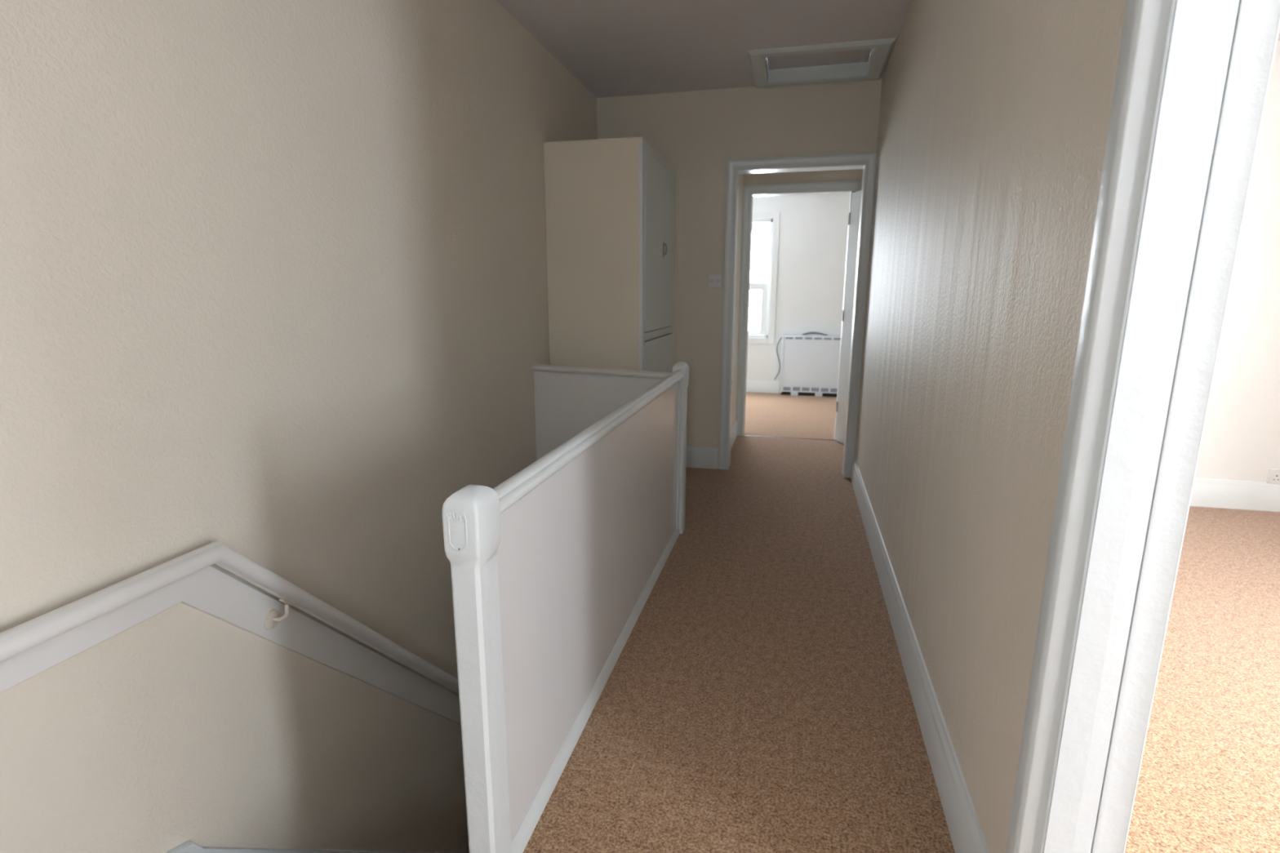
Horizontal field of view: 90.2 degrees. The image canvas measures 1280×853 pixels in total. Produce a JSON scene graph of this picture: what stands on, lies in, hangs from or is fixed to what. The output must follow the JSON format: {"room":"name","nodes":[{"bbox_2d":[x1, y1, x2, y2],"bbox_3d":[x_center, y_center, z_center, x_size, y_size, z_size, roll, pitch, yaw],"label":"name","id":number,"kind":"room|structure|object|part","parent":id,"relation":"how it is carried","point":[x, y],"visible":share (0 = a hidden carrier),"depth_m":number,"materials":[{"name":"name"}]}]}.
{"room":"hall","nodes":[
{"label":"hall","id":0,"kind":"room"},
{"bbox_2d":[0,0,597,852],"bbox_3d":[-1.052,0.932,1.928,0.120,5.337,6.195,3,12,13],"label":"wall","id":1,"kind":"structure","parent":0,"point":[273,280],"depth_m":1.66,"materials":[{"name":"beige paint"}]},
{"bbox_2d":[0,565,461,724],"bbox_3d":[-1.149,1.439,1.326,0.019,2.138,4.800,3,12,13],"label":"board","id":2,"kind":"object","parent":1,"relation":"attached to","point":[209,590],"visible":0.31,"depth_m":1.64,"materials":[{"name":"white paint"}]},
{"bbox_2d":[0,541,458,693],"bbox_3d":[-1.105,1.319,1.324,0.056,1.971,4.667,3,12,13],"label":"stair handrail","id":3,"kind":"object","parent":2,"relation":"attached to","point":[15,641],"visible":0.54,"depth_m":1.47,"materials":[{"name":"white paint"}]},
{"bbox_3d":[-0.973,0.506,1.728,0.043,0.044,0.017,-6,13,-28],"label":"bracket arm","id":4,"kind":"part","parent":3,"relation":"part of","materials":[{"name":"beige metal"}]},
{"bbox_2d":[166,841,449,852],"bbox_3d":[-1.143,2.277,1.517,0.028,2.535,4.830,3,12,13],"label":"string","id":5,"kind":"object","parent":1,"relation":"attached to","point":[188,846],"visible":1,"depth_m":1.70,"materials":[{"name":"white paint"}]},
{"bbox_2d":[731,173,743,426],"bbox_3d":[0.658,-0.944,4.894,0.122,2.687,1.005,3,12,13],"label":"wall","id":6,"kind":"structure","parent":0,"point":[741,175],"depth_m":5.16,"materials":[{"name":"beige paint"}]},
{"bbox_2d":[730,419,737,449],"bbox_3d":[0.725,0.106,5.096,0.018,0.148,0.970,3,12,13],"label":"baseboard","id":7,"kind":"structure","parent":6,"relation":"attached to","point":[734,428],"depth_m":5.29,"materials":[{"name":"white paint"}]},
{"bbox_2d":[596,77,882,468],"bbox_3d":[1.898,0.461,4.295,4.472,5.187,0.110,3,12,13],"label":"wall","id":8,"kind":"structure","parent":0,"point":[696,132],"depth_m":4.15,"materials":[{"name":"beige paint"}]},
{"bbox_2d":[685,446,718,469],"bbox_3d":[0.405,0.222,4.549,0.300,0.148,0.018,3,12,13],"label":"baseboard","id":9,"kind":"structure","parent":8,"relation":"attached to","point":[696,457],"depth_m":4.53,"materials":[{"name":"white paint"}]},
{"bbox_2d":[708,274,721,287],"bbox_3d":[0.503,-0.976,4.275,0.088,0.086,0.013,3,12,13],"label":"light switch","id":10,"kind":"object","parent":8,"relation":"attached to","point":[714,280],"visible":1,"depth_m":4.27,"materials":[{"name":"white plastic"}]},
{"bbox_2d":[718,152,876,477],"bbox_3d":[1.019,-0.697,4.270,0.913,2.062,0.146,3,12,13],"label":"door frame","id":11,"kind":"structure","parent":8,"relation":"in","point":[866,162],"depth_m":4.14,"materials":[{"name":"white paint"}]},
{"bbox_2d":[746,193,849,393],"bbox_3d":[2.360,-1.523,7.643,4.700,2.687,0.200,3,12,13],"label":"wall","id":12,"kind":"structure","parent":0,"point":[813,231],"depth_m":7.55,"materials":[{"name":"paint"}]},
{"bbox_2d":[746,380,779,393],"bbox_3d":[0.891,-0.528,8.104,1.730,0.148,0.018,3,12,13],"label":"baseboard","id":13,"kind":"structure","parent":12,"relation":"attached to","point":[752,386],"depth_m":7.94,"materials":[{"name":"white paint"}]},
{"bbox_2d":[747,211,780,344],"bbox_3d":[1.161,-1.809,7.850,1.035,1.550,0.180,3,12,13],"label":"window","id":14,"kind":"structure","parent":12,"relation":"in","point":[768,221],"depth_m":7.70,"materials":[{"name":"white paint"}]},
{"bbox_3d":[1.158,-1.460,7.913,0.835,0.630,0.040,3,12,13],"label":"sash","id":15,"kind":"part","parent":14,"relation":"part of","materials":[{"name":"white paint"}]},
{"bbox_3d":[1.163,-1.811,7.859,0.885,1.400,0.160,3,12,13],"label":"frame","id":16,"kind":"part","parent":14,"relation":"part of","materials":[{"name":"white paint"}]},
{"bbox_3d":[1.170,-2.101,7.828,0.835,0.740,0.040,3,12,13],"label":"sash","id":17,"kind":"part","parent":14,"relation":"part of","materials":[{"name":"white paint"}]},
{"bbox_2d":[773,337,782,379],"bbox_3d":[1.695,-0.834,7.825,0.073,0.527,0.028,3,12,13],"label":"power cable","id":18,"kind":"object","parent":12,"relation":"attached to","point":[781,337],"visible":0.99,"depth_m":7.81,"materials":[{"name":"grey plastic"}]},
{"bbox_2d":[743,168,862,187],"bbox_3d":[1.751,-1.007,5.195,4.700,2.687,0.110,3,12,13],"label":"wall","id":19,"kind":"structure","parent":0,"point":[853,175],"depth_m":5.05,"materials":[{"name":"beige paint"}]},
{"bbox_2d":[735,180,862,444],"bbox_3d":[1.324,-0.846,4.948,1.159,2.074,0.883,3,12,13],"label":"door frame","id":20,"kind":"structure","parent":19,"relation":"in","point":[750,191],"depth_m":5.17,"materials":[{"name":"white paint"}]},
{"bbox_2d":[495,0,1279,97],"bbox_3d":[1.333,-1.892,2.641,5.180,0.100,10.050,3,12,13],"label":"ceiling","id":21,"kind":"structure","parent":0,"point":[612,47],"depth_m":3.16,"materials":[{"name":"paint"}]},
{"bbox_2d":[746,37,895,88],"bbox_3d":[1.004,-2.083,3.590,0.743,0.120,0.611,3,12,13],"label":"hatch","id":22,"kind":"object","parent":21,"relation":"attached to","point":[866,60],"visible":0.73,"depth_m":3.69,"materials":[{"name":"white paint"}]},
{"bbox_3d":[1.002,-2.104,3.579,0.567,0.018,0.423,3,12,13],"label":"panel","id":23,"kind":"part","parent":22,"relation":"part of","materials":[{"name":"paint"}]},
{"bbox_2d":[523,391,1279,852],"bbox_3d":[1.269,0.683,3.210,4.950,0.200,9.830,3,12,13],"label":"floor","id":24,"kind":"structure","parent":0,"point":[758,698],"depth_m":1.98,"materials":[{"name":"brown carpet"}]},
{"bbox_2d":[442,361,688,852],"bbox_3d":[-0.051,0.450,2.276,0.072,1.139,2.236,3,12,13],"label":"balustrade","id":25,"kind":"object","parent":24,"relation":"on","point":[554,566],"visible":0.98,"depth_m":1.55,"materials":[{"name":"white paint"}]},
{"bbox_3d":[-0.304,0.665,1.258,0.070,1.139,0.091,3,12,13],"label":"newel post","id":26,"kind":"part","parent":25,"relation":"part of","materials":[{"name":"white paint"}]},
{"bbox_3d":[-0.059,0.366,2.259,0.022,0.850,2.060,3,12,13],"label":"panel","id":27,"kind":"part","parent":25,"relation":"part of","materials":[{"name":"white paint"}]},
{"bbox_3d":[-0.044,-0.053,2.167,0.046,0.046,2.060,3,12,13],"label":"rail","id":28,"kind":"part","parent":25,"relation":"part of","materials":[{"name":"white paint"}]},
{"bbox_3d":[-0.043,0.738,2.333,0.014,0.052,2.060,3,12,13],"label":"moulding","id":29,"kind":"part","parent":25,"relation":"part of","materials":[{"name":"white paint"}]},
{"bbox_3d":[0.203,0.235,3.293,0.070,1.139,0.097,3,12,13],"label":"newel post","id":30,"kind":"part","parent":25,"relation":"part of","materials":[{"name":"white paint"}]},
{"bbox_2d":[532,364,671,460],"bbox_3d":[-0.202,0.224,3.417,0.780,1.090,0.056,4,13,18],"label":"balustrade","id":31,"kind":"object","parent":24,"relation":"on","point":[569,400],"visible":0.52,"depth_m":3.38,"materials":[{"name":"white paint"}]},
{"bbox_3d":[-0.202,-0.286,3.309,0.780,0.047,0.056,4,13,18],"label":"rail","id":32,"kind":"part","parent":31,"relation":"part of","materials":[{"name":"white paint"}]},
{"bbox_2d":[543,136,679,372],"bbox_3d":[-0.123,-0.614,4.000,0.570,2.009,0.977,3,12,13],"label":"tall cabinet","id":33,"kind":"object","parent":24,"relation":"on","point":[611,205],"visible":0.7,"depth_m":3.48,"materials":[{"name":"paint"}]},
{"bbox_3d":[-0.259,-0.516,3.553,0.523,2.001,0.018,3,12,13],"label":"panel","id":34,"kind":"part","parent":33,"relation":"part of","materials":[{"name":"paint"}]},
{"bbox_3d":[-0.136,-1.592,3.796,0.542,0.010,0.975,3,12,13],"label":"panel","id":35,"kind":"part","parent":33,"relation":"part of","materials":[{"name":"paint"}]},
{"bbox_3d":[0.113,-0.125,4.007,0.020,0.862,0.793,3,12,13],"label":"door","id":36,"kind":"part","parent":33,"relation":"part of","materials":[{"name":"white paint"}]},
{"bbox_3d":[0.118,-0.597,3.944,0.020,1.999,0.972,3,12,13],"label":"frame","id":37,"kind":"part","parent":33,"relation":"part of","materials":[{"name":"white paint"}]},
{"bbox_3d":[0.114,-1.062,3.809,0.020,0.944,0.793,3,12,13],"label":"door","id":38,"kind":"part","parent":33,"relation":"part of","materials":[{"name":"white paint"}]},
{"bbox_3d":[0.153,-1.078,3.879,0.024,0.100,0.036,3,12,13],"label":"handle","id":39,"kind":"part","parent":33,"relation":"part of","materials":[{"name":"silver metal"}]},
{"bbox_3d":[0.248,-0.678,4.400,0.014,1.970,0.014,3,12,13],"label":"scribe moulding","id":40,"kind":"part","parent":33,"relation":"part of","materials":[{"name":"paint"}]},
{"bbox_2d":[743,435,835,440],"bbox_3d":[1.280,0.099,5.495,0.765,0.007,0.018,3,12,13],"label":"threshold strip","id":41,"kind":"object","parent":24,"relation":"on","point":[744,435],"visible":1,"depth_m":5.48,"materials":[{"name":"silver metal"}]},
{"bbox_2d":[779,334,840,396],"bbox_3d":[2.106,-0.730,7.675,0.794,0.721,0.158,3,12,13],"label":"heater","id":42,"kind":"object","parent":24,"relation":"on","point":[810,364],"visible":0.88,"depth_m":7.62,"materials":[{"name":"white metal"}]},
{"bbox_2d":[802,331,827,335],"bbox_3d":[2.085,-1.108,7.600,0.290,0.044,0.076,5,13,22],"label":"coiled flex","id":43,"kind":"object","parent":42,"relation":"on","point":[811,332],"visible":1,"depth_m":7.59,"materials":[{"name":"grey plastic"}]},
{"bbox_2d":[854,0,1126,852],"bbox_3d":[0.782,-0.161,1.183,0.115,2.687,6.085,3,12,13],"label":"wall","id":44,"kind":"structure","parent":0,"point":[994,115],"depth_m":1.47,"materials":[{"name":"beige paint"}]},
{"bbox_2d":[850,457,989,852],"bbox_3d":[1.042,0.607,2.728,0.018,0.148,3.297,3,12,13],"label":"baseboard","id":45,"kind":"structure","parent":44,"relation":"attached to","point":[966,836],"depth_m":1.79,"materials":[{"name":"white paint"}]},
{"bbox_2d":[1005,0,1279,852],"bbox_3d":[0.579,0.086,0.454,0.142,2.105,1.032,3,12,13],"label":"door frame","id":46,"kind":"structure","parent":44,"relation":"in","point":[1192,80],"depth_m":0.86,"materials":[{"name":"white paint"}]},
{"bbox_3d":[0.640,-0.011,0.916,0.036,2.105,0.082,3,12,13],"label":"architrave","id":47,"kind":"part","parent":46,"relation":"part of","materials":[{"name":"white paint"}]},
{"bbox_2d":[1195,40,1279,481],"bbox_3d":[2.827,-0.689,3.696,2.644,2.687,0.128,3,12,13],"label":"wall","id":48,"kind":"structure","parent":0,"point":[1241,440],"depth_m":3.54,"materials":[{"name":"paint"}]},
{"bbox_2d":[1189,477,1279,511],"bbox_3d":[2.724,0.358,3.866,2.460,0.168,0.018,3,12,13],"label":"baseboard","id":49,"kind":"structure","parent":48,"relation":"attached to","point":[1206,492],"depth_m":3.69,"materials":[{"name":"white paint"}]},
{"bbox_2d":[1266,468,1279,484],"bbox_3d":[3.655,0.287,3.620,0.146,0.086,0.016,3,12,13],"label":"wall socket","id":50,"kind":"object","parent":48,"relation":"attached to","point":[1273,475],"visible":1,"depth_m":3.63,"materials":[{"name":"white plastic"}]}
]}

